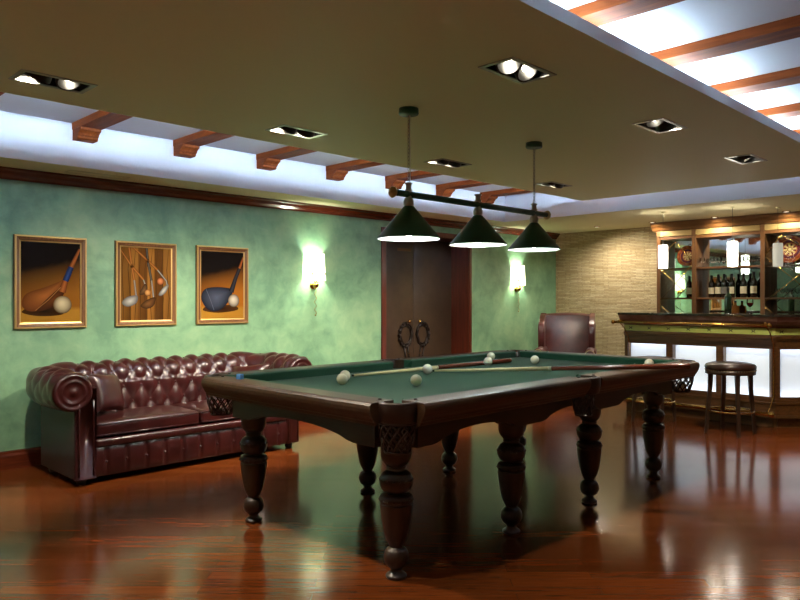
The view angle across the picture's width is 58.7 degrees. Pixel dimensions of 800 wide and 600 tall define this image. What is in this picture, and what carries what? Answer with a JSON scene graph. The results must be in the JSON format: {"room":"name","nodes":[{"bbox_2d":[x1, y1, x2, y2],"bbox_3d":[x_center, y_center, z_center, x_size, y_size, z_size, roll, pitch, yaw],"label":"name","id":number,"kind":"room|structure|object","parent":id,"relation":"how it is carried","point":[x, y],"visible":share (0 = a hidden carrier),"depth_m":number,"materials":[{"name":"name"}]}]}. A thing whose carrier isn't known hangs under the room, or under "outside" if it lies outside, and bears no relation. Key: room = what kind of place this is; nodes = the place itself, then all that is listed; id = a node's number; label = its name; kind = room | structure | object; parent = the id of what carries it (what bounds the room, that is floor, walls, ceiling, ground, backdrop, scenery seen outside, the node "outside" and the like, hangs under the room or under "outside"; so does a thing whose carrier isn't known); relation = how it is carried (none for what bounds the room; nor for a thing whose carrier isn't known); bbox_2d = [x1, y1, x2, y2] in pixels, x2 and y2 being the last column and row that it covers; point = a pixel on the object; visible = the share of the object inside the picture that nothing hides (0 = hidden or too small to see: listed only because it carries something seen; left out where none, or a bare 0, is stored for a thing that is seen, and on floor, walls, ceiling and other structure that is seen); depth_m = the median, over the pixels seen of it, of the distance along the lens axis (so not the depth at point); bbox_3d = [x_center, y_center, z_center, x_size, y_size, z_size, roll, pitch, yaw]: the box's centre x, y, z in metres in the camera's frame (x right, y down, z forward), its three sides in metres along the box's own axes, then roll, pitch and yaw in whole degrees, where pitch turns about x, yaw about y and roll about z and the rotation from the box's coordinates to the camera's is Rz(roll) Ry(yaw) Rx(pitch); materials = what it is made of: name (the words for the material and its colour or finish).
{"room":"games hall","nodes":[
{"label":"games hall","id":0,"kind":"room"},
{"bbox_2d":[0,111,504,221],"bbox_3d":[-2.694,-1.173,5.148,11.470,0.326,0.004,0,0,-45],"label":"ceiling","id":1,"kind":"structure","parent":0,"point":[22,137],"depth_m":6.11,"materials":[{"name":"white paint"}]},
{"bbox_2d":[0,179,555,451],"bbox_3d":[-2.351,-0.075,6.219,13.470,2.750,0.120,0,0,-45],"label":"wall","id":2,"kind":"structure","parent":0,"point":[345,327],"depth_m":6.90,"materials":[{"name":"green paint"}]},
{"bbox_2d":[13,234,86,328],"bbox_3d":[-2.785,-0.141,5.679,0.550,0.735,0.030,0,0,-45],"label":"framed painting","id":3,"kind":"object","parent":2,"relation":"attached to","point":[50,272],"visible":1,"depth_m":5.66,"materials":[{"name":"brown paint"}]},
{"bbox_2d":[115,240,176,326],"bbox_3d":[-2.223,-0.140,6.241,0.558,0.733,0.030,0,0,-45],"label":"framed painting","id":4,"kind":"object","parent":2,"relation":"attached to","point":[145,272],"visible":1,"depth_m":6.24,"materials":[{"name":"brown paint"}]},
{"bbox_2d":[0,421,307,470],"bbox_3d":[-2.335,1.230,6.132,13.370,0.140,0.025,0,0,-45],"label":"baseboard","id":5,"kind":"structure","parent":2,"relation":"attached to","point":[19,458],"depth_m":5.51,"materials":[{"name":"brown wood"}]},
{"bbox_2d":[195,245,247,324],"bbox_3d":[-1.688,-0.141,6.776,0.558,0.735,0.030,0,0,-45],"label":"framed painting","id":6,"kind":"object","parent":2,"relation":"attached to","point":[221,273],"visible":1,"depth_m":6.77,"materials":[{"name":"brown wood"}]},
{"bbox_2d":[0,166,559,238],"bbox_3d":[-2.317,-0.968,6.115,13.370,0.085,0.075,0,0,-45],"label":"trim","id":7,"kind":"structure","parent":2,"relation":"attached to","point":[8,173],"depth_m":6.59,"materials":[{"name":"brown wood"}]},
{"bbox_2d":[303,253,325,315],"bbox_3d":[-0.879,-0.161,7.512,0.274,0.659,0.133,0,0,-45],"label":"wall sconce","id":8,"kind":"object","parent":2,"relation":"attached to","point":[314,263],"visible":1,"depth_m":7.45,"materials":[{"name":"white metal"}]},
{"bbox_2d":[381,227,471,358],"bbox_3d":[0.246,0.225,8.957,1.645,2.150,0.362,0,0,-45],"label":"door","id":9,"kind":"structure","parent":2,"relation":"in","point":[426,286],"depth_m":9.22,"materials":[{"name":"brown wood"}]},
{"bbox_2d":[511,265,525,311],"bbox_3d":[1.702,-0.161,10.093,0.274,0.659,0.133,0,0,-45],"label":"wall sconce","id":10,"kind":"object","parent":2,"relation":"attached to","point":[517,271],"visible":1,"depth_m":10.03,"materials":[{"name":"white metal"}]},
{"bbox_2d":[0,401,799,599],"bbox_3d":[0.838,1.350,2.959,13.570,0.100,9.200,0,0,-45],"label":"floor","id":11,"kind":"structure","parent":0,"point":[720,520],"depth_m":4.06,"materials":[{"name":"brown wood"}]},
{"bbox_2d":[26,351,311,485],"bbox_3d":[-1.855,0.890,5.883,2.245,0.820,0.867,0,0,-45],"label":"sofa","id":12,"kind":"object","parent":11,"relation":"on","point":[166,418],"visible":0.69,"depth_m":5.44,"materials":[{"name":"leather"}]},
{"bbox_2d":[87,374,123,411],"bbox_3d":[-2.227,0.700,5.381,0.175,0.316,0.367,0,0,13],"label":"throw pillow","id":13,"kind":"object","parent":12,"relation":"on","point":[109,392],"visible":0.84,"depth_m":5.31,"materials":[{"name":"leather"}]},
{"bbox_2d":[97,405,198,436],"bbox_3d":[-2.044,0.915,5.489,0.816,0.120,0.526,0,0,-45],"label":"seat cushion","id":14,"kind":"object","parent":12,"relation":"on","point":[135,420],"depth_m":5.36,"materials":[{"name":"leather"}]},
{"bbox_2d":[172,398,235,422],"bbox_3d":[-1.462,0.915,6.071,0.816,0.120,0.526,0,0,-45],"label":"seat cushion","id":15,"kind":"object","parent":12,"relation":"on","point":[200,405],"depth_m":5.78,"materials":[{"name":"leather"}]},
{"bbox_2d":[232,363,268,371],"bbox_3d":[-1.329,0.715,6.279,0.386,0.318,0.176,0,0,12],"label":"throw pillow","id":16,"kind":"object","parent":12,"relation":"on","point":[261,366],"visible":0.27,"depth_m":6.27,"materials":[{"name":"leather"}]},
{"bbox_2d":[201,350,699,580],"bbox_3d":[0.509,0.870,4.723,3.242,0.861,1.792,0,0,-45],"label":"table","id":17,"kind":"object","parent":11,"relation":"on","point":[392,414],"visible":1,"depth_m":3.96,"materials":[{"name":"brown wood"}]},
{"bbox_2d":[236,374,243,378],"bbox_3d":[-0.902,0.431,4.006,0.030,0.029,0.030,0,0,28],"label":"cube","id":18,"kind":"object","parent":17,"relation":"on","point":[238,376],"visible":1,"depth_m":4.00,"materials":[{"name":"blue paper"}]},
{"bbox_2d":[225,361,392,380],"bbox_3d":[-0.531,0.473,4.694,1.388,0.052,0.050,0,0,-45],"label":"cushion","id":19,"kind":"object","parent":17,"relation":"on","point":[299,373],"depth_m":4.65,"materials":[{"name":"green fabric"}]},
{"bbox_2d":[228,376,393,402],"bbox_3d":[-0.516,0.473,3.698,0.050,0.052,1.430,0,0,-45],"label":"cushion","id":20,"kind":"object","parent":17,"relation":"on","point":[391,400],"depth_m":3.55,"materials":[{"name":"green fabric"}]},
{"bbox_2d":[337,373,347,384],"bbox_3d":[-0.341,0.466,4.199,0.068,0.068,0.068,0,0,-45],"label":"ball","id":21,"kind":"object","parent":17,"relation":"on","point":[342,378],"visible":1,"depth_m":4.17,"materials":[{"name":"white plastic"}]},
{"bbox_2d":[340,370,349,379],"bbox_3d":[-0.339,0.466,4.378,0.068,0.068,0.068,0,0,-45],"label":"ball","id":22,"kind":"object","parent":17,"relation":"on","point":[346,372],"visible":0.49,"depth_m":4.36,"materials":[{"name":"white plastic"}]},
{"bbox_2d":[410,374,421,385],"bbox_3d":[0.094,0.466,4.133,0.068,0.068,0.068,0,0,-45],"label":"ball","id":23,"kind":"object","parent":17,"relation":"on","point":[416,379],"visible":1,"depth_m":4.11,"materials":[{"name":"white plastic"}]},
{"bbox_2d":[422,364,431,373],"bbox_3d":[0.185,0.466,4.800,0.068,0.068,0.068,0,0,-45],"label":"ball","id":24,"kind":"object","parent":17,"relation":"on","point":[427,368],"visible":1,"depth_m":4.78,"materials":[{"name":"white plastic"}]},
{"bbox_2d":[352,358,511,375],"bbox_3d":[0.286,0.486,5.155,1.579,0.036,0.036,0,0,-41],"label":"billiard cue","id":25,"kind":"object","parent":17,"relation":"on","point":[508,360],"visible":1,"depth_m":5.16,"materials":[{"name":"brown wood"}]},
{"bbox_2d":[404,351,515,366],"bbox_3d":[0.538,0.473,5.764,1.388,0.052,0.050,0,0,-45],"label":"cushion","id":26,"kind":"object","parent":17,"relation":"on","point":[453,359],"depth_m":5.63,"materials":[{"name":"green fabric"}]},
{"bbox_2d":[402,376,567,399],"bbox_3d":[0.480,0.473,3.683,1.388,0.052,0.050,0,0,-45],"label":"cushion","id":27,"kind":"object","parent":17,"relation":"on","point":[410,398],"depth_m":3.58,"materials":[{"name":"green fabric"}]},
{"bbox_2d":[484,357,492,365],"bbox_3d":[0.669,0.466,5.399,0.068,0.068,0.068,0,0,-45],"label":"ball","id":28,"kind":"object","parent":17,"relation":"on","point":[488,361],"visible":1,"depth_m":5.38,"materials":[{"name":"white plastic"}]},
{"bbox_2d":[487,352,494,359],"bbox_3d":[0.754,0.466,5.890,0.068,0.068,0.068,0,0,-45],"label":"ball","id":29,"kind":"object","parent":17,"relation":"on","point":[490,354],"visible":0.75,"depth_m":5.87,"materials":[{"name":"white plastic"}]},
{"bbox_2d":[530,355,538,363],"bbox_3d":[1.052,0.466,5.549,0.068,0.068,0.068,0,0,-45],"label":"ball","id":30,"kind":"object","parent":17,"relation":"on","point":[534,359],"visible":1,"depth_m":5.53,"materials":[{"name":"white plastic"}]},
{"bbox_2d":[433,363,689,371],"bbox_3d":[1.011,0.444,4.668,1.659,0.110,0.036,0,0,20],"label":"billiard cue","id":31,"kind":"object","parent":17,"relation":"on","point":[673,365],"visible":1,"depth_m":4.59,"materials":[{"name":"brown wood"}]},
{"bbox_2d":[519,351,677,364],"bbox_3d":[1.534,0.473,5.749,0.050,0.052,1.430,0,0,-45],"label":"cushion","id":32,"kind":"object","parent":17,"relation":"on","point":[604,359],"depth_m":5.74,"materials":[{"name":"green fabric"}]},
{"bbox_2d":[576,361,674,376],"bbox_3d":[1.549,0.473,4.753,1.388,0.052,0.050,0,0,-45],"label":"cushion","id":33,"kind":"object","parent":17,"relation":"on","point":[581,375],"depth_m":4.43,"materials":[{"name":"green fabric"}]},
{"bbox_2d":[644,359,653,363],"bbox_3d":[1.831,0.466,5.226,0.068,0.068,0.068,0,0,-45],"label":"ball","id":34,"kind":"object","parent":17,"relation":"on","point":[647,361],"visible":0.47,"depth_m":5.20,"materials":[{"name":"white plastic"}]},
{"bbox_2d":[677,382,685,390],"bbox_3d":[2.075,0.635,5.243,0.068,0.068,0.068,0,0,-45],"label":"ball","id":35,"kind":"object","parent":17,"relation":"on","point":[682,385],"visible":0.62,"depth_m":5.22,"materials":[{"name":"plastic"}]},
{"bbox_2d":[535,313,596,353],"bbox_3d":[2.212,0.738,9.487,0.795,1.125,0.867,0,0,17],"label":"armchair","id":36,"kind":"object","parent":11,"relation":"on","point":[557,332],"visible":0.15,"depth_m":9.72,"materials":[{"name":"leather"}]},
{"bbox_2d":[631,356,676,423],"bbox_3d":[2.715,0.950,7.609,0.467,0.700,0.468,0,0,43],"label":"bar stool","id":37,"kind":"object","parent":11,"relation":"on","point":[635,397],"visible":0.21,"depth_m":7.59,"materials":[{"name":"brown wood"}]},
{"bbox_2d":[611,312,799,427],"bbox_3d":[3.882,0.722,7.760,1.433,1.154,2.684,0,0,-45],"label":"bar counter","id":38,"kind":"object","parent":11,"relation":"on","point":[768,341],"depth_m":7.50,"materials":[{"name":"brown wood"}]},
{"bbox_2d":[618,312,799,316],"bbox_3d":[3.929,0.158,7.774,1.349,0.025,2.642,0,0,-45],"label":"countertop","id":39,"kind":"structure","parent":38,"relation":"on","point":[620,313],"depth_m":7.64,"materials":[{"name":"wood"}]},
{"bbox_2d":[724,287,731,312],"bbox_3d":[3.616,0.003,7.839,0.075,0.285,0.074,0,0,-30],"label":"wine bottle","id":40,"kind":"object","parent":38,"relation":"on","point":[727,298],"visible":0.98,"depth_m":7.81,"materials":[{"name":"green glass"}]},
{"bbox_2d":[746,299,753,312],"bbox_3d":[3.769,0.067,7.657,0.070,0.156,0.070,0,0,-45],"label":"wine glass","id":41,"kind":"object","parent":38,"relation":"on","point":[747,303],"visible":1,"depth_m":7.65,"materials":[{"name":"clear"}]},
{"bbox_2d":[650,211,799,312],"bbox_3d":[4.097,0.147,8.807,0.468,2.306,1.869,0,0,-45],"label":"bar cabinet","id":42,"kind":"object","parent":11,"relation":"on","point":[755,235],"visible":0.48,"depth_m":8.81,"materials":[{"name":"brown wood"}]},
{"bbox_2d":[661,267,691,269],"bbox_3d":[3.632,-0.404,9.232,0.208,0.022,0.410,0,0,-45],"label":"shelf","id":43,"kind":"object","parent":42,"relation":"attached to","point":[669,268],"depth_m":9.18,"materials":[{"name":"brown wood"}]},
{"bbox_2d":[668,240,691,311],"bbox_3d":[3.709,-0.310,9.310,0.012,1.020,0.410,0,0,-45],"label":"mirror","id":44,"kind":"object","parent":42,"relation":"on","point":[674,305],"depth_m":9.36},
{"bbox_2d":[677,246,691,266],"bbox_3d":[3.703,-0.566,9.170,0.270,0.274,0.072,0,0,45],"label":"decorative plate","id":45,"kind":"object","parent":42,"relation":"on","point":[683,259],"visible":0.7,"depth_m":9.20,"materials":[{"name":"ceramic"}]},
{"bbox_2d":[686,276,691,297],"bbox_3d":[3.719,-0.170,9.135,0.070,0.280,0.071,0,0,45],"label":"wine bottle","id":46,"kind":"object","parent":42,"relation":"on","point":[689,283],"visible":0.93,"depth_m":9.11,"materials":[{"name":"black glass"}]},
{"bbox_2d":[708,275,714,297],"bbox_3d":[3.916,-0.170,8.932,0.075,0.280,0.074,0,0,-39],"label":"wine bottle","id":47,"kind":"object","parent":42,"relation":"on","point":[711,286],"visible":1,"depth_m":8.91,"materials":[{"name":"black glass"}]},
{"bbox_2d":[715,274,720,297],"bbox_3d":[3.973,-0.175,8.875,0.075,0.290,0.074,0,0,-33],"label":"wine bottle","id":48,"kind":"object","parent":42,"relation":"on","point":[718,282],"visible":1,"depth_m":8.85,"materials":[{"name":"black glass"}]},
{"bbox_2d":[721,274,726,297],"bbox_3d":[4.024,-0.177,8.824,0.074,0.295,0.075,0,0,40],"label":"wine bottle","id":49,"kind":"object","parent":42,"relation":"on","point":[723,282],"visible":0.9,"depth_m":8.80,"materials":[{"name":"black glass"}]},
{"bbox_2d":[696,265,759,268],"bbox_3d":[4.082,-0.404,8.782,0.208,0.022,0.764,0,0,-45],"label":"shelf","id":50,"kind":"object","parent":42,"relation":"attached to","point":[700,266],"depth_m":8.80,"materials":[{"name":"brown wood"}]},
{"bbox_2d":[696,297,759,298],"bbox_3d":[4.082,-0.019,8.782,0.208,0.022,0.764,0,0,-45],"label":"shelf","id":51,"kind":"object","parent":42,"relation":"attached to","point":[696,297],"depth_m":8.76,"materials":[{"name":"brown wood"}]},
{"bbox_2d":[703,235,759,312],"bbox_3d":[4.160,-0.310,8.859,0.012,1.020,0.764,0,0,-45],"label":"mirror","id":52,"kind":"object","parent":42,"relation":"on","point":[749,246],"depth_m":8.86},
{"bbox_2d":[729,274,734,297],"bbox_3d":[4.088,-0.177,8.760,0.075,0.295,0.074,0,0,-30],"label":"wine bottle","id":53,"kind":"object","parent":42,"relation":"on","point":[731,282],"visible":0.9,"depth_m":8.73,"materials":[{"name":"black glass"}]},
{"bbox_2d":[732,301,739,312],"bbox_3d":[4.121,0.105,8.734,0.060,0.190,0.090,0,0,-45],"label":"liquor bottle","id":54,"kind":"object","parent":42,"relation":"on","point":[735,309],"visible":0.63,"depth_m":8.71,"materials":[{"name":"brown glass"}]},
{"bbox_2d":[740,273,746,297],"bbox_3d":[4.186,-0.180,8.662,0.074,0.300,0.075,0,0,44],"label":"wine bottle","id":55,"kind":"object","parent":42,"relation":"on","point":[743,283],"visible":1,"depth_m":8.63,"materials":[{"name":"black glass"}]},
{"bbox_2d":[750,272,756,296],"bbox_3d":[4.269,-0.185,8.579,0.075,0.310,0.074,0,0,-40],"label":"wine bottle","id":56,"kind":"object","parent":42,"relation":"on","point":[753,283],"visible":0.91,"depth_m":8.55,"materials":[{"name":"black glass"}]},
{"bbox_2d":[765,264,799,266],"bbox_3d":[4.533,-0.404,8.331,0.208,0.022,0.410,0,0,-45],"label":"shelf","id":57,"kind":"object","parent":42,"relation":"attached to","point":[766,265],"depth_m":8.34,"materials":[{"name":"brown wood"}]},
{"bbox_2d":[765,297,799,298],"bbox_3d":[4.533,-0.019,8.331,0.208,0.022,0.410,0,0,-45],"label":"shelf","id":58,"kind":"object","parent":42,"relation":"attached to","point":[765,297],"depth_m":8.27,"materials":[{"name":"brown wood"}]},
{"bbox_2d":[771,233,799,312],"bbox_3d":[4.610,-0.310,8.409,0.012,1.020,0.410,0,0,-45],"label":"mirror","id":59,"kind":"object","parent":42,"relation":"on","point":[779,278],"depth_m":8.44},
{"bbox_2d":[776,235,799,263],"bbox_3d":[4.554,-0.594,8.318,0.336,0.339,0.081,0,0,45],"label":"decorative plate","id":60,"kind":"object","parent":42,"relation":"on","point":[791,250],"visible":0.85,"depth_m":8.32,"materials":[{"name":"ceramic"}]},
{"bbox_2d":[704,361,756,437],"bbox_3d":[3.221,0.950,6.933,0.468,0.700,0.467,0,0,-39],"label":"bar stool","id":61,"kind":"object","parent":11,"relation":"on","point":[736,369],"visible":1,"depth_m":6.86,"materials":[{"name":"brown wood"}]},
{"bbox_2d":[0,0,799,200],"bbox_3d":[-0.401,-1.165,3.746,9.730,0.060,2.695,0,0,-45],"label":"ceiling panel","id":62,"kind":"object","parent":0,"point":[344,70],"visible":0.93,"depth_m":3.74,"materials":[{"name":"brown paint"}]},
{"bbox_2d":[8,69,97,93],"bbox_3d":[-1.800,-1.195,3.695,0.370,0.180,0.210,0,0,-45],"label":"recessed light","id":63,"kind":"object","parent":62,"relation":"attached to","point":[27,76],"visible":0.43,"depth_m":3.70,"materials":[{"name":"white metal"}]},
{"bbox_2d":[265,124,327,138],"bbox_3d":[-0.697,-1.193,4.798,0.370,0.184,0.210,0,0,-45],"label":"recessed light","id":64,"kind":"object","parent":62,"relation":"attached to","point":[282,129],"visible":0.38,"depth_m":4.80,"materials":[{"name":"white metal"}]},
{"bbox_2d":[424,158,471,167],"bbox_3d":[0.400,-1.194,5.894,0.370,0.183,0.210,0,0,-45],"label":"recessed light","id":65,"kind":"object","parent":62,"relation":"attached to","point":[444,162],"visible":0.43,"depth_m":5.89,"materials":[{"name":"black metal"}]},
{"bbox_2d":[377,106,560,251],"bbox_3d":[0.510,-0.749,4.678,1.675,0.773,0.378,0,0,-45],"label":"lamp","id":66,"kind":"object","parent":62,"relation":"hanging from","point":[408,225],"visible":1,"depth_m":4.55,"materials":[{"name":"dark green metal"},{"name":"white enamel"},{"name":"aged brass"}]},
{"bbox_2d":[478,57,556,83],"bbox_3d":[0.583,-1.194,3.518,0.370,0.182,0.210,0,0,-45],"label":"recessed light","id":67,"kind":"object","parent":62,"relation":"attached to","point":[515,69],"visible":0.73,"depth_m":3.51,"materials":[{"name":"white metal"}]},
{"bbox_2d":[535,181,571,188],"bbox_3d":[1.510,-1.193,7.004,0.370,0.184,0.210,0,0,-45],"label":"recessed light","id":68,"kind":"object","parent":62,"relation":"attached to","point":[551,184],"visible":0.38,"depth_m":7.01,"materials":[{"name":"black metal"}]},
{"bbox_2d":[632,118,687,133],"bbox_3d":[1.694,-1.197,4.628,0.370,0.176,0.210,0,0,-45],"label":"recessed light","id":69,"kind":"object","parent":62,"relation":"attached to","point":[660,125],"visible":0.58,"depth_m":4.62,"materials":[{"name":"black metal"}]},
{"bbox_2d":[724,154,767,163],"bbox_3d":[2.783,-1.196,5.717,0.370,0.177,0.210,0,0,-45],"label":"recessed light","id":70,"kind":"object","parent":62,"relation":"attached to","point":[747,158],"visible":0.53,"depth_m":5.72,"materials":[{"name":"black metal"}]},
{"bbox_2d":[0,0,799,196],"bbox_3d":[0.838,-1.386,2.959,13.370,0.100,9.000,0,0,-45],"label":"ceiling","id":71,"kind":"structure","parent":0,"point":[687,21],"depth_m":4.03,"materials":[{"name":"white paint"}]},
{"bbox_2d":[72,110,131,143],"bbox_3d":[0.603,-1.270,2.399,0.160,0.132,8.541,0,0,-45],"label":"ceiling beam","id":72,"kind":"structure","parent":71,"relation":"attached to","point":[87,129],"depth_m":5.23,"materials":[{"name":"red wood"}]},
{"bbox_2d":[173,0,684,157],"bbox_3d":[1.181,-1.270,2.977,0.160,0.132,8.541,0,0,-45],"label":"ceiling beam","id":73,"kind":"structure","parent":71,"relation":"attached to","point":[598,13],"depth_m":3.22,"materials":[{"name":"red wood"}]},
{"bbox_2d":[480,188,531,203],"bbox_3d":[4.071,-1.270,5.868,0.160,0.132,8.541,0,0,-45],"label":"ceiling beam","id":74,"kind":"structure","parent":71,"relation":"attached to","point":[489,197],"depth_m":8.67,"materials":[{"name":"red wood"}]},
{"bbox_2d":[256,15,799,170],"bbox_3d":[1.759,-1.270,3.555,0.160,0.132,8.541,0,0,-45],"label":"ceiling beam","id":75,"kind":"structure","parent":71,"relation":"attached to","point":[785,29],"depth_m":3.64,"materials":[{"name":"red wood"}]},
{"bbox_2d":[326,67,799,180],"bbox_3d":[2.337,-1.270,4.133,0.160,0.132,8.541,0,0,-45],"label":"ceiling beam","id":76,"kind":"structure","parent":71,"relation":"attached to","point":[336,172],"depth_m":4.33,"materials":[{"name":"red wood"}]},
{"bbox_2d":[385,103,799,189],"bbox_3d":[2.915,-1.270,4.712,0.160,0.132,8.541,0,0,-45],"label":"ceiling beam","id":77,"kind":"structure","parent":71,"relation":"attached to","point":[790,110],"depth_m":7.21,"materials":[{"name":"red wood"}]},
{"bbox_2d":[436,129,799,196],"bbox_3d":[3.493,-1.270,5.290,0.160,0.132,8.541,0,0,-45],"label":"ceiling beam","id":78,"kind":"structure","parent":71,"relation":"attached to","point":[445,190],"depth_m":8.11,"materials":[{"name":"red wood"}]},
{"bbox_2d":[0,157,799,233],"bbox_3d":[0.838,-1.173,2.959,13.370,0.326,9.000,0,0,-45],"label":"ceiling","id":79,"kind":"structure","parent":0,"point":[637,218],"depth_m":7.85,"materials":[{"name":"beige paint"}]},
{"bbox_2d":[65,170,129,179],"bbox_3d":[-2.432,-1.008,5.728,0.480,0.004,0.120,0,0,-45],"label":"ceiling vent","id":80,"kind":"object","parent":79,"relation":"in","point":[68,171],"visible":1,"depth_m":5.71,"materials":[{"name":"beige paint"}]},
{"bbox_2d":[658,212,667,267],"bbox_3d":[3.019,-0.688,8.160,0.103,0.645,0.103,0,0,-45],"label":"pendant lamp","id":81,"kind":"object","parent":79,"relation":"hanging from","point":[662,249],"visible":1,"depth_m":8.12,"materials":[{"name":"white glass"}]},
{"bbox_2d":[727,207,737,266],"bbox_3d":[3.610,-0.688,7.718,0.107,0.645,0.107,0,0,-45],"label":"pendant lamp","id":82,"kind":"object","parent":79,"relation":"hanging from","point":[732,246],"visible":1,"depth_m":7.68,"materials":[{"name":"white glass"}]},
{"bbox_2d":[773,207,782,266],"bbox_3d":[4.122,-0.688,7.757,0.103,0.645,0.103,0,0,-45],"label":"pendant lamp","id":83,"kind":"object","parent":79,"relation":"hanging from","point":[777,247],"visible":1,"depth_m":7.71,"materials":[{"name":"beige glass"}]},
{"bbox_2d":[556,227,656,355],"bbox_3d":[5.607,-0.075,7.729,0.120,2.750,9.000,0,0,-45],"label":"wall","id":84,"kind":"structure","parent":0,"point":[604,273],"depth_m":10.25,"materials":[{"name":"stone"}]},
{"bbox_2d":[505,177,799,221],"bbox_3d":[4.382,-1.173,6.180,0.004,0.326,8.543,0,0,-45],"label":"ceiling","id":85,"kind":"structure","parent":0,"point":[558,206],"depth_m":7.81,"materials":[{"name":"white paint"}]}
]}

